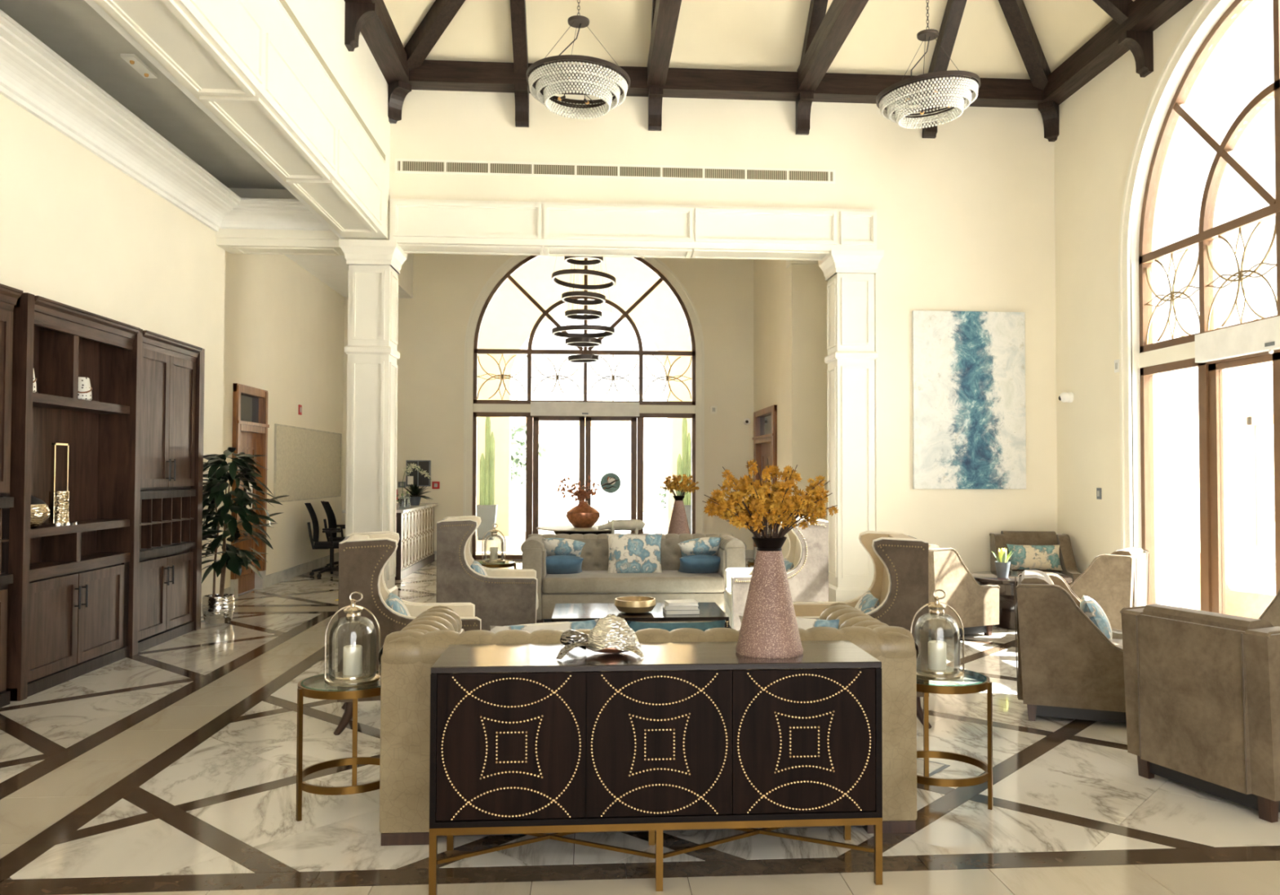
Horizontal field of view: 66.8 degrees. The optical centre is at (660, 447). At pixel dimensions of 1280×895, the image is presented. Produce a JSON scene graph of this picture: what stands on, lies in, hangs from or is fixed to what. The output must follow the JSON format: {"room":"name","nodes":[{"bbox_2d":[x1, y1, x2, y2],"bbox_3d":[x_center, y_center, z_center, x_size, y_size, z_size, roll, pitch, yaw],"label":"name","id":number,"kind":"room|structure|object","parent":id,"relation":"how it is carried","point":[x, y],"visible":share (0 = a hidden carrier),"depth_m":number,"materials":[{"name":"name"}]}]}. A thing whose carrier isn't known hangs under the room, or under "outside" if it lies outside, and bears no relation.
{"room":"hotel lobby","nodes":[
{"label":"hotel lobby","id":0,"kind":"room"},
{"bbox_2d":[0,93,225,603],"bbox_3d":[-4.576,-0.828,4.052,0.250,4.960,13.900,0,-1,-4],"label":"wall","id":1,"kind":"structure","parent":0,"point":[77,231],"depth_m":8.35,"materials":[{"name":"paint"}]},
{"bbox_2d":[0,8,330,231],"bbox_3d":[-3.724,-2.697,4.031,1.430,0.280,13.640,0,-1,-4],"label":"trim","id":2,"kind":"structure","parent":1,"relation":"attached to","point":[33,77],"depth_m":8.14,"materials":[{"name":"white paint"}]},
{"bbox_2d":[215,187,344,255],"bbox_3d":[-4.250,-2.628,11.022,1.390,0.805,0.460,0,-1,-4],"label":"trim","id":3,"kind":"structure","parent":1,"relation":"attached to","point":[239,241],"depth_m":10.82,"materials":[{"name":"beige paint"}]},
{"bbox_2d":[0,0,286,189],"bbox_3d":[-3.733,-3.117,4.041,1.410,0.120,13.640,0,-1,-4],"label":"ceiling","id":4,"kind":"structure","parent":0,"point":[73,29],"depth_m":7.92,"materials":[{"name":"grey paint"}]},
{"bbox_2d":[120,53,157,78],"bbox_3d":[-4.041,-2.945,7.524,0.100,0.048,0.400,0,-1,-4],"label":"ceiling light","id":5,"kind":"object","parent":4,"relation":"attached to","point":[132,60],"visible":1,"depth_m":7.49,"materials":[{"name":"white plastic"}]},
{"bbox_2d":[221,250,344,588],"bbox_3d":[-5.486,-1.202,14.025,0.250,6.210,6.100,0,-1,-4],"label":"wall","id":6,"kind":"structure","parent":0,"point":[283,335],"depth_m":13.84,"materials":[{"name":"paint"}]},
{"bbox_2d":[230,382,269,598],"bbox_3d":[-5.277,0.541,12.332,0.215,2.620,1.140,0,-1,-4],"label":"door","id":7,"kind":"structure","parent":6,"relation":"in","point":[250,404],"depth_m":12.54,"materials":[{"name":"brown wood"}]},
{"bbox_2d":[223,551,338,593],"bbox_3d":[-5.359,1.818,13.958,0.018,0.150,6.100,0,-1,-4],"label":"baseboard","id":8,"kind":"structure","parent":6,"relation":"attached to","point":[281,575],"depth_m":14.30,"materials":[{"name":"stone"}]},
{"bbox_2d":[273,423,342,502],"bbox_3d":[-5.429,0.261,15.096,0.025,1.090,3.520,0,-1,-4],"label":"mosaic panel","id":9,"kind":"object","parent":6,"relation":"attached to","point":[308,461],"visible":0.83,"depth_m":14.82,"materials":[{"name":"stone"}]},
{"bbox_2d":[255,0,390,187],"bbox_3d":[-2.670,-4.013,4.120,0.275,1.880,13.600,0,-1,-4],"label":"wall","id":10,"kind":"structure","parent":0,"point":[353,83],"depth_m":8.75,"materials":[{"name":"beige paint"}]},
{"bbox_2d":[84,0,389,239],"bbox_3d":[-2.807,-2.771,4.069,0.545,0.605,13.580,0,-1,-4],"label":"beam","id":11,"kind":"structure","parent":10,"relation":"attached to","point":[228,57],"depth_m":6.99,"materials":[{"name":"beige paint"}]},
{"bbox_2d":[284,211,413,297],"bbox_3d":[-4.768,-3.511,14.216,1.190,1.580,5.940,0,-1,-4],"label":"ceiling","id":12,"kind":"structure","parent":0,"point":[332,270],"depth_m":15.16,"materials":[{"name":"white paint"}]},
{"bbox_2d":[476,504,497,539],"bbox_3d":[-4.042,1.733,22.531,0.480,0.800,0.400,0,-1,-4],"label":"pot","id":13,"kind":"object","parent":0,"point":[487,513],"depth_m":22.34,"materials":[{"name":"stone"}]},
{"bbox_2d":[342,253,753,551],"bbox_3d":[-1.680,-1.205,17.485,8.040,6.410,0.250,0,-1,-4],"label":"wall","id":14,"kind":"structure","parent":0,"point":[433,323],"depth_m":17.25,"materials":[{"name":"paint"}]},
{"bbox_2d":[405,460,431,486],"bbox_3d":[-4.265,0.454,17.083,0.420,0.460,0.095,0,-1,-4],"label":"picture","id":15,"kind":"object","parent":14,"relation":"attached to","point":[415,477],"visible":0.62,"depth_m":17.05,"materials":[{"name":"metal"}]},
{"bbox_2d":[462,254,704,559],"bbox_3d":[-1.351,-0.931,17.422,4.280,5.840,0.209,0,-1,-4],"label":"window","id":16,"kind":"structure","parent":14,"relation":"in","point":[584,411],"depth_m":17.40,"materials":[{"name":"brown metal"}]},
{"bbox_2d":[476,255,691,535],"bbox_3d":[-1.746,-1.329,24.228,12.000,7.020,0.500,0,-1,-4],"label":"wall","id":17,"kind":"structure","parent":0,"point":[627,272],"depth_m":23.99,"materials":[{"name":"glass"}]},
{"bbox_2d":[0,558,1279,894],"bbox_3d":[-0.007,1.844,7.625,10.300,0.200,20.500,0,-1,-4],"label":"floor","id":18,"kind":"structure","parent":0,"point":[168,767],"depth_m":4.39,"materials":[{"name":"tile"}]},
{"bbox_2d":[0,283,22,707],"bbox_3d":[-4.404,0.309,5.841,0.350,2.760,1.420,0,-1,-4],"label":"wine cabinet","id":19,"kind":"object","parent":18,"relation":"on","point":[9,295],"visible":1,"depth_m":6.40,"materials":[{"name":"brown wood"}]},
{"bbox_2d":[5,292,142,701],"bbox_3d":[-4.517,0.348,7.402,0.350,2.760,1.700,0,-1,-4],"label":"display cabinet","id":20,"kind":"object","parent":18,"relation":"on","point":[73,606],"visible":0.98,"depth_m":7.37,"materials":[{"name":"brown wood"}]},
{"bbox_2d":[30,495,50,528],"bbox_3d":[-4.459,0.431,6.802,0.310,0.272,0.310,0,-1,-4],"label":"round vase","id":21,"kind":"object","parent":20,"relation":"on","point":[40,511],"visible":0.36,"depth_m":6.76,"materials":[{"name":"gold metal"}]},
{"bbox_2d":[40,442,77,525],"bbox_3d":[-4.490,0.273,7.250,0.240,0.610,0.240,0,-1,-4],"label":"candle holder","id":22,"kind":"object","parent":20,"relation":"on","point":[59,501],"visible":0.99,"depth_m":7.19,"materials":[{"name":"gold metal"}]},
{"bbox_2d":[29,552,129,581],"bbox_3d":[-4.532,0.900,7.377,0.270,0.075,1.520,0,-1,-4],"label":"shelf","id":23,"kind":"object","parent":20,"relation":"attached to","point":[41,569],"depth_m":7.32,"materials":[{"name":"brown wood"}]},
{"bbox_2d":[30,519,129,537],"bbox_3d":[-4.534,0.613,7.384,0.265,0.060,1.520,0,-1,-4],"label":"shelf","id":24,"kind":"object","parent":20,"relation":"attached to","point":[83,525],"depth_m":7.39,"materials":[{"name":"brown wood"}]},
{"bbox_2d":[32,392,129,413],"bbox_3d":[-4.540,-0.335,7.407,0.250,0.065,1.520,0,-1,-4],"label":"shelf","id":25,"kind":"object","parent":20,"relation":"attached to","point":[65,403],"depth_m":7.42,"materials":[{"name":"brown wood"}]},
{"bbox_2d":[137,329,204,652],"bbox_3d":[-4.627,0.386,8.918,0.350,2.760,1.330,0,-1,-4],"label":"wine cabinet","id":26,"kind":"object","parent":18,"relation":"on","point":[172,411],"visible":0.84,"depth_m":8.95,"materials":[{"name":"brown wood"}]},
{"bbox_2d":[139,517,193,525],"bbox_3d":[-4.640,0.677,8.849,0.265,0.016,1.210,0,-1,-4],"label":"shelf","id":27,"kind":"object","parent":26,"relation":"attached to","point":[153,521],"depth_m":8.95,"materials":[{"name":"brown wood"}]},
{"bbox_2d":[201,447,288,623],"bbox_3d":[-4.396,0.899,10.037,1.005,1.792,0.953,0,-2,15],"label":"tree","id":28,"kind":"object","parent":18,"relation":"on","point":[217,608],"visible":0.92,"depth_m":9.88,"materials":[{"name":"green plant"}]},
{"bbox_2d":[304,502,341,577],"bbox_3d":[-4.914,1.365,14.393,0.701,1.079,0.650,1,-2,-19],"label":"office chair","id":29,"kind":"object","parent":18,"relation":"on","point":[331,544],"visible":0.87,"depth_m":14.22,"materials":[{"name":"black plastic"}]},
{"bbox_2d":[320,501,345,567],"bbox_3d":[-5.023,1.389,15.381,0.701,1.079,0.650,1,-2,-29],"label":"office chair","id":30,"kind":"object","parent":18,"relation":"on","point":[330,513],"visible":0.42,"depth_m":15.17,"materials":[{"name":"black plastic"}]},
{"bbox_2d":[295,670,380,821],"bbox_3d":[-1.433,1.367,4.482,0.460,0.587,0.474,0,-1,-12],"label":"side table","id":31,"kind":"object","parent":18,"relation":"on","point":[314,686],"visible":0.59,"depth_m":4.31,"materials":[{"name":"gold metal"}]},
{"bbox_2d":[324,591,380,686],"bbox_3d":[-1.414,0.868,4.459,0.246,0.410,0.244,0,-1,-14],"label":"lantern","id":32,"kind":"object","parent":31,"relation":"on","point":[353,674],"visible":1,"depth_m":4.42,"materials":[{"name":"clear glass"}]},
{"bbox_2d":[342,644,362,675],"bbox_3d":[-1.414,0.975,4.457,0.084,0.126,0.084,0,-2,-14],"label":"candle","id":33,"kind":"object","parent":32,"relation":"on","point":[352,654],"depth_m":4.42,"materials":[{"name":"wax"}]},
{"bbox_2d":[338,239,407,595],"bbox_3d":[-3.278,-0.237,11.032,0.630,4.120,0.640,0,-1,-4],"label":"column","id":34,"kind":"structure","parent":18,"relation":"on","point":[374,265],"depth_m":10.81,"materials":[{"name":"beige paint"}]},
{"bbox_2d":[342,502,437,579],"bbox_3d":[-4.216,1.432,15.385,0.860,1.000,3.140,0,-1,-4],"label":"reception desk","id":35,"kind":"object","parent":18,"relation":"on","point":[415,524],"visible":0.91,"depth_m":15.05,"materials":[{"name":"white wood"}]},
{"bbox_2d":[342,502,437,512],"bbox_3d":[-4.215,0.952,15.397,0.860,0.040,3.140,0,-1,-4],"label":"countertop","id":36,"kind":"structure","parent":35,"relation":"on","point":[422,505],"depth_m":15.20,"materials":[{"name":"stone"}]},
{"bbox_2d":[333,530,481,735],"bbox_3d":[-1.585,1.130,6.143,0.864,1.166,0.770,0,-1,-14],"label":"chair","id":37,"kind":"object","parent":18,"relation":"on","point":[363,557],"visible":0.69,"depth_m":5.73,"materials":[{"name":"beige fabric"}]},
{"bbox_2d":[435,515,538,631],"bbox_3d":[-1.500,1.189,8.434,0.864,1.166,0.770,0,-1,-8],"label":"chair","id":38,"kind":"object","parent":18,"relation":"on","point":[502,597],"visible":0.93,"depth_m":8.06,"materials":[{"name":"grey fabric"}]},
{"bbox_2d":[477,560,515,568],"bbox_3d":[-1.777,1.515,10.320,0.460,0.587,0.474,1,-2,-21],"label":"side table","id":39,"kind":"object","parent":18,"relation":"on","point":[508,563],"visible":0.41,"depth_m":10.17,"materials":[{"name":"gold metal"}]},
{"bbox_2d":[482,523,505,563],"bbox_3d":[-1.773,1.016,10.327,0.246,0.410,0.244,1,-2,-16],"label":"lantern","id":40,"kind":"object","parent":39,"relation":"on","point":[493,558],"visible":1,"depth_m":10.29,"materials":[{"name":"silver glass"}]},
{"bbox_2d":[536,524,620,534],"bbox_3d":[-1.113,1.524,13.922,1.340,0.755,1.340,0,-1,-4],"label":"table","id":41,"kind":"object","parent":18,"relation":"on","point":[557,529],"visible":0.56,"depth_m":13.58,"materials":[{"name":"stone"}]},
{"bbox_2d":[550,473,608,528],"bbox_3d":[-1.155,0.750,13.888,0.839,0.790,0.490,0,-1,-4],"label":"copper vase","id":42,"kind":"object","parent":41,"relation":"on","point":[583,515],"visible":1,"depth_m":13.80,"materials":[{"name":"orange metal"}]},
{"bbox_2d":[520,533,746,622],"bbox_3d":[-0.298,1.378,10.355,2.315,0.870,0.982,0,-1,-4],"label":"sofa","id":43,"kind":"object","parent":18,"relation":"on","point":[593,584],"visible":0.55,"depth_m":9.92,"materials":[{"name":"fabric"}]},
{"bbox_2d":[546,555,583,573],"bbox_3d":[-1.045,1.242,10.223,0.460,0.230,0.318,0,-1,-7],"label":"pillow","id":44,"kind":"object","parent":43,"relation":"on","point":[555,564],"visible":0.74,"depth_m":10.10,"materials":[{"name":"blue fabric"}]},
{"bbox_2d":[542,537,585,556],"bbox_3d":[-1.047,1.074,10.267,0.477,0.250,0.305,0,-1,-11],"label":"pillow","id":45,"kind":"object","parent":44,"relation":"on","point":[553,546],"visible":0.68,"depth_m":10.15,"materials":[{"name":"beige fabric"}]},
{"bbox_2d":[542,569,724,593],"bbox_3d":[-0.291,1.415,10.253,1.870,0.160,0.780,0,-1,-4],"label":"seat cushion","id":46,"kind":"object","parent":43,"relation":"on","point":[587,581],"depth_m":9.89,"materials":[{"name":"fabric"}]},
{"bbox_2d":[606,533,662,573],"bbox_3d":[-0.277,1.149,10.422,0.600,0.446,0.187,0,-1,-4],"label":"pillow","id":47,"kind":"object","parent":43,"relation":"on","point":[628,553],"visible":0.97,"depth_m":10.36,"materials":[{"name":"beige fabric"}]},
{"bbox_2d":[677,554,719,573],"bbox_3d":[0.421,1.248,10.329,0.460,0.230,0.318,0,-1,-1],"label":"pillow","id":48,"kind":"object","parent":43,"relation":"on","point":[695,563],"visible":0.87,"depth_m":10.20,"materials":[{"name":"blue fabric"}]},
{"bbox_2d":[678,537,720,556],"bbox_3d":[0.429,1.080,10.374,0.482,0.261,0.305,0,-1,3],"label":"pillow","id":49,"kind":"object","parent":48,"relation":"on","point":[704,545],"visible":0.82,"depth_m":10.25,"materials":[{"name":"beige fabric"}]},
{"bbox_2d":[377,602,919,845],"bbox_3d":[-0.062,1.232,4.582,2.315,0.870,0.982,0,-1,-4],"label":"sofa","id":50,"kind":"object","parent":18,"relation":"on","point":[406,656],"visible":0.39,"depth_m":4.13,"materials":[{"name":"beige fabric"}]},
{"bbox_2d":[489,618,598,633],"bbox_3d":[-0.575,1.010,4.566,0.526,0.406,0.261,1,-2,-22],"label":"pillow","id":51,"kind":"object","parent":50,"relation":"on","point":[563,626],"visible":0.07,"depth_m":4.49,"materials":[{"name":"beige fabric"}]},
{"bbox_2d":[626,619,725,631],"bbox_3d":[0.068,1.006,4.553,0.460,0.414,0.210,0,-1,-4],"label":"pillow","id":52,"kind":"object","parent":50,"relation":"on","point":[636,626],"visible":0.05,"depth_m":4.48,"materials":[{"name":"blue fabric"}]},
{"bbox_2d":[738,615,839,630],"bbox_3d":[0.636,1.012,4.734,0.482,0.398,0.268,0,-1,14],"label":"pillow","id":53,"kind":"object","parent":50,"relation":"on","point":[803,623],"visible":0.1,"depth_m":4.60,"materials":[{"name":"beige fabric"}]},
{"bbox_2d":[428,640,882,894],"bbox_3d":[-0.020,1.230,3.834,1.683,0.835,0.470,0,-1,-4],"label":"credenza","id":54,"kind":"object","parent":18,"relation":"on","point":[525,740],"visible":1,"depth_m":3.61,"materials":[{"name":"brown wood"}]},
{"bbox_2d":[555,613,644,659],"bbox_3d":[-0.235,0.734,3.826,0.349,0.152,0.294,0,-1,1],"label":"sculpture","id":55,"kind":"object","parent":54,"relation":"on","point":[611,633],"visible":1,"depth_m":3.79,"materials":[{"name":"silver metal"}]},
{"bbox_2d":[702,457,838,657],"bbox_3d":[0.429,0.428,3.881,0.544,0.774,0.476,0,-1,-4],"label":"flower vase","id":56,"kind":"object","parent":54,"relation":"on","point":[769,628],"visible":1,"depth_m":3.79,"materials":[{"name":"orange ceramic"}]},
{"bbox_2d":[724,516,828,630],"bbox_3d":[1.018,1.200,8.639,0.864,1.166,0.770,0,-1,-1],"label":"chair","id":57,"kind":"object","parent":18,"relation":"on","point":[808,548],"visible":0.52,"depth_m":8.27,"materials":[{"name":"grey fabric"}]},
{"bbox_2d":[817,248,884,601],"bbox_3d":[2.243,-0.215,11.431,0.620,4.120,0.640,0,-1,-4],"label":"column","id":58,"kind":"structure","parent":18,"relation":"on","point":[849,273],"depth_m":11.21,"materials":[{"name":"beige paint"}]},
{"bbox_2d":[792,530,931,728],"bbox_3d":[1.244,1.140,6.260,0.864,1.166,0.770,0,-1,5],"label":"chair","id":59,"kind":"object","parent":18,"relation":"on","point":[900,583],"visible":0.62,"depth_m":5.87,"materials":[{"name":"beige fabric"}]},
{"bbox_2d":[916,668,992,809],"bbox_3d":[1.321,1.377,4.611,0.460,0.587,0.474,0,-1,1],"label":"side table","id":60,"kind":"object","parent":18,"relation":"on","point":[972,682],"visible":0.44,"depth_m":4.48,"materials":[{"name":"gold metal"}]},
{"bbox_2d":[910,589,964,680],"bbox_3d":[1.313,0.877,4.606,0.246,0.410,0.244,0,-2,16],"label":"lantern","id":61,"kind":"object","parent":60,"relation":"on","point":[936,669],"visible":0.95,"depth_m":4.57,"materials":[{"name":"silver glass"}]},
{"bbox_2d":[928,640,946,670],"bbox_3d":[1.313,0.985,4.603,0.084,0.126,0.084,0,-2,16],"label":"candle","id":62,"kind":"object","parent":61,"relation":"on","point":[936,648],"depth_m":4.57,"materials":[{"name":"wax"}]},
{"bbox_2d":[928,543,999,640],"bbox_3d":[2.668,1.352,9.398,0.864,0.885,0.816,1,-2,-28],"label":"lounge armchair","id":63,"kind":"object","parent":18,"relation":"on","point":[977,606],"visible":0.48,"depth_m":9.00,"materials":[{"name":"fabric"}]},
{"bbox_2d":[971,570,1072,630],"bbox_3d":[3.636,1.552,9.812,0.980,0.510,0.980,0,-1,-4],"label":"table","id":64,"kind":"object","parent":18,"relation":"on","point":[1006,606],"visible":0.36,"depth_m":9.62,"materials":[{"name":"wood"}]},
{"bbox_2d":[989,530,1082,585],"bbox_3d":[4.165,1.391,10.788,0.816,0.885,0.864,0,-1,8],"label":"lounge armchair","id":65,"kind":"object","parent":18,"relation":"on","point":[1068,563],"visible":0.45,"depth_m":10.95,"materials":[{"name":"fabric"}]},
{"bbox_2d":[1000,530,1060,573],"bbox_3d":[4.196,1.197,11.014,0.572,0.485,0.330,0,-1,8],"label":"cushion","id":66,"kind":"object","parent":65,"relation":"on","point":[1011,537],"depth_m":10.98,"materials":[{"name":"fabric"}]},
{"bbox_2d":[1006,543,1062,570],"bbox_3d":[4.169,1.224,10.820,0.580,0.282,0.170,0,-1,8],"label":"pillow","id":67,"kind":"object","parent":65,"relation":"on","point":[1024,557],"visible":0.98,"depth_m":10.77,"materials":[{"name":"beige fabric"}]},
{"bbox_2d":[1044,571,1072,585],"bbox_3d":[4.143,1.457,10.631,0.572,0.145,0.550,0,-1,8],"label":"seat cushion","id":68,"kind":"object","parent":65,"relation":"on","point":[1066,573],"depth_m":10.59,"materials":[{"name":"fabric"}]},
{"bbox_2d":[1013,569,1126,723],"bbox_3d":[2.759,1.274,6.297,0.864,0.885,0.816,0,-2,21],"label":"lounge armchair","id":69,"kind":"object","parent":18,"relation":"on","point":[1067,667],"visible":0.66,"depth_m":5.99,"materials":[{"name":"fabric"}]},
{"bbox_2d":[1080,595,1112,641],"bbox_3d":[2.817,1.116,6.279,0.186,0.270,0.483,0,-2,19],"label":"pillow","id":70,"kind":"object","parent":69,"relation":"on","point":[1088,606],"visible":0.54,"depth_m":6.09,"materials":[{"name":"fabric"}]},
{"bbox_2d":[1068,546,1149,630],"bbox_3d":[3.871,1.338,8.727,0.864,0.885,0.816,-1,-2,36],"label":"lounge armchair","id":71,"kind":"object","parent":18,"relation":"on","point":[1118,580],"visible":0.55,"depth_m":8.29,"materials":[{"name":"fabric"}]},
{"bbox_2d":[1120,603,1279,822],"bbox_3d":[2.909,1.236,4.779,0.864,0.885,0.816,1,-2,-21],"label":"lounge armchair","id":72,"kind":"object","parent":18,"relation":"on","point":[1202,687],"visible":1,"depth_m":4.56,"materials":[{"name":"fabric"}]},
{"bbox_2d":[1257,587,1279,626],"bbox_3d":[4.451,1.284,6.535,0.816,0.885,0.864,0,-1,-9],"label":"lounge armchair","id":73,"kind":"object","parent":18,"relation":"on","point":[1271,614],"visible":0.16,"depth_m":6.43,"materials":[{"name":"fabric"}]},
{"bbox_3d":[-0.187,1.744,7.906,1.620,0.014,3.680,0,-1,-4],"label":"rug","id":74,"kind":"object","parent":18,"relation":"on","visible":0},
{"bbox_2d":[551,602,728,627],"bbox_3d":[-0.182,1.522,7.819,1.363,0.425,0.844,0,-1,-4],"label":"coffee table","id":75,"kind":"object","parent":74,"relation":"on","point":[711,611],"visible":0.27,"depth_m":7.58,"materials":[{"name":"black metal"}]},
{"bbox_2d":[614,595,656,613],"bbox_3d":[-0.201,1.253,7.697,0.330,0.105,0.330,0,-1,-4],"label":"bowl","id":76,"kind":"object","parent":75,"relation":"on","point":[630,604],"visible":1,"depth_m":7.58,"materials":[{"name":"gold metal"}]},
{"bbox_3d":[-0.358,1.422,11.121,1.600,0.820,0.320,0,-1,-4],"label":"console","id":77,"kind":"object","parent":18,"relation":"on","visible":0},
{"bbox_2d":[597,519,646,533],"bbox_3d":[-0.435,0.918,11.108,0.560,0.197,0.122,0,-1,-4],"label":"sculpture","id":78,"kind":"object","parent":77,"relation":"on","point":[635,525],"visible":0.94,"depth_m":11.07,"materials":[{"name":"ceramic"}]},
{"bbox_2d":[660,471,699,533],"bbox_3d":[0.220,0.650,11.186,0.454,0.730,0.365,0,-1,-10],"label":"flower vase","id":79,"kind":"object","parent":77,"relation":"on","point":[678,524],"visible":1,"depth_m":11.11,"materials":[{"name":"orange ceramic"}]},
{"bbox_2d":[388,89,1057,573],"bbox_3d":[0.680,-1.456,11.344,8.420,6.610,0.450,0,-1,-4],"label":"wall","id":80,"kind":"structure","parent":0,"point":[966,214],"depth_m":11.27,"materials":[{"name":"paint"}]},
{"bbox_2d":[395,158,835,183],"bbox_3d":[-0.477,-3.151,11.071,5.020,0.160,0.012,0,-1,-4],"label":"air vent","id":81,"kind":"object","parent":80,"relation":"in","point":[402,165],"visible":1,"depth_m":11.06,"materials":[{"name":"beige metal"}]},
{"bbox_2d":[389,198,876,260],"bbox_3d":[-0.277,-2.503,11.253,5.530,0.505,0.565,0,-1,-4],"label":"beam","id":82,"kind":"structure","parent":80,"relation":"attached to","point":[429,226],"depth_m":11.02,"materials":[{"name":"beige paint"}]},
{"bbox_2d":[911,310,1026,488],"bbox_3d":[3.588,-0.551,11.279,1.334,2.066,0.045,0,-1,-4],"label":"painting","id":83,"kind":"object","parent":80,"relation":"attached to","point":[969,420],"visible":1,"depth_m":11.26,"materials":[{"name":"fabric"}]},
{"bbox_2d":[344,0,1192,142],"bbox_3d":[1.298,-5.757,4.482,7.830,3.924,13.660,0,-1,-4],"label":"ceiling","id":84,"kind":"structure","parent":0,"point":[1028,54],"depth_m":10.70,"materials":[{"name":"beige paint"}]},
{"bbox_2d":[526,0,630,119],"bbox_3d":[-0.789,-4.467,9.384,0.999,2.398,1.000,-1,-2,44],"label":"crystal chandelier","id":85,"kind":"object","parent":84,"relation":"hanging from","point":[547,97],"visible":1,"depth_m":9.14,"materials":[{"name":"clear glass"}]},
{"bbox_2d":[875,0,980,128],"bbox_3d":[2.646,-4.435,9.630,0.997,2.415,0.999,0,-1,-13],"label":"crystal chandelier","id":86,"kind":"object","parent":84,"relation":"hanging from","point":[957,103],"visible":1,"depth_m":9.39,"materials":[{"name":"clear glass"}]},
{"bbox_2d":[753,259,788,558],"bbox_3d":[1.926,-1.133,16.064,0.250,6.210,3.100,0,-1,-4],"label":"wall","id":87,"kind":"structure","parent":0,"point":[771,277],"depth_m":15.71,"materials":[{"name":"paint"}]},
{"bbox_2d":[752,404,777,559],"bbox_3d":[1.809,0.658,16.310,0.215,2.620,1.938,0,-1,-4],"label":"door","id":88,"kind":"structure","parent":87,"relation":"in","point":[765,420],"depth_m":16.53,"materials":[{"name":"brown wood"}]},
{"bbox_2d":[786,259,827,520],"bbox_3d":[2.531,-1.174,14.424,1.280,6.210,0.340,0,-1,-4],"label":"wall pier","id":89,"kind":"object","parent":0,"point":[807,284],"visible":0.12,"depth_m":14.28,"materials":[{"name":"paint"}]},
{"bbox_2d":[1053,0,1204,572],"bbox_3d":[5.052,-1.543,7.526,0.250,6.610,7.800,0,-1,-4],"label":"wall","id":90,"kind":"structure","parent":0,"point":[1100,123],"depth_m":10.56,"materials":[{"name":"paint"}]},
{"bbox_2d":[1118,0,1279,618],"bbox_3d":[4.979,-1.161,7.821,0.250,5.840,4.280,0,-1,-4],"label":"window","id":91,"kind":"structure","parent":90,"relation":"in","point":[1199,241],"depth_m":8.76,"materials":[{"name":"glass"}]},
{"bbox_3d":[-1.106,-4.359,14.572,8.540,0.150,6.200,0,-1,-4],"label":"ceiling","id":92,"kind":"structure","parent":0,"visible":0},
{"bbox_2d":[551,256,615,362],"bbox_3d":[-1.045,-2.743,13.233,0.875,3.148,0.875,0,-1,-4],"label":"ring chandelier","id":93,"kind":"object","parent":92,"relation":"hanging from","point":[582,340],"visible":0.91,"depth_m":13.11,"materials":[{"name":"brown metal"}]},
{"bbox_2d":[561,295,604,305],"bbox_3d":[-1.048,-2.001,13.213,0.591,0.033,0.591,0,-1,-4],"label":"diffuser","id":94,"kind":"object","parent":93,"relation":"attached to","point":[565,298],"depth_m":13.39,"materials":[{"name":"white plastic"}]},
{"bbox_2d":[552,328,614,337],"bbox_3d":[-1.048,-1.545,13.202,0.845,0.019,0.845,0,-1,-4],"label":"diffuser","id":95,"kind":"object","parent":93,"relation":"attached to","point":[557,332],"depth_m":13.44,"materials":[{"name":"white plastic"}]},
{"bbox_2d":[551,273,615,289],"bbox_3d":[-1.048,-2.255,13.219,0.864,0.068,0.864,0,-1,-4],"label":"diffuser","id":96,"kind":"object","parent":93,"relation":"attached to","point":[607,276],"depth_m":13.43,"materials":[{"name":"white plastic"}]},
{"label":"outside","id":97,"kind":"structure","parent":0,"visible":0},
{"bbox_2d":[476,511,666,554],"bbox_3d":[12.516,2.194,20.909,52.000,0.130,80.000,0,-1,-4],"label":"ground","id":98,"kind":"structure","parent":97,"point":[655,522],"depth_m":28.89,"materials":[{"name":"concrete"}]},
{"bbox_2d":[476,417,497,539],"bbox_3d":[-4.040,0.634,22.558,0.480,3.000,0.400,0,-1,-4],"label":"potted cactus","id":99,"kind":"object","parent":98,"relation":"on","point":[486,508],"visible":0.95,"depth_m":22.50,"materials":[{"name":"plant"}]},
{"bbox_2d":[511,418,546,484],"bbox_3d":[-5.416,0.570,32.702,3.104,3.642,3.299,0,-1,-4],"label":"tree","id":100,"kind":"object","parent":98,"relation":"on","point":[519,444],"visible":0.28,"depth_m":32.56,"materials":[{"name":"green plant"}]},
{"bbox_2d":[511,393,666,511],"bbox_3d":[-2.753,0.220,38.077,28.000,4.620,0.460,0,-1,-4],"label":"wall","id":101,"kind":"structure","parent":98,"relation":"on","point":[611,441],"depth_m":37.91,"materials":[{"name":"paint"}]},
{"bbox_2d":[672,417,691,533],"bbox_3d":[0.548,0.652,22.890,0.480,3.000,0.400,0,-1,-4],"label":"potted cactus","id":102,"kind":"object","parent":98,"relation":"on","point":[683,463],"visible":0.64,"depth_m":22.85,"materials":[{"name":"plant"}]},
{"bbox_2d":[672,504,691,533],"bbox_3d":[0.546,1.752,22.862,0.480,0.800,0.400,0,-1,-4],"label":"vase","id":103,"kind":"object","parent":102,"relation":"on","point":[687,507],"depth_m":22.68,"materials":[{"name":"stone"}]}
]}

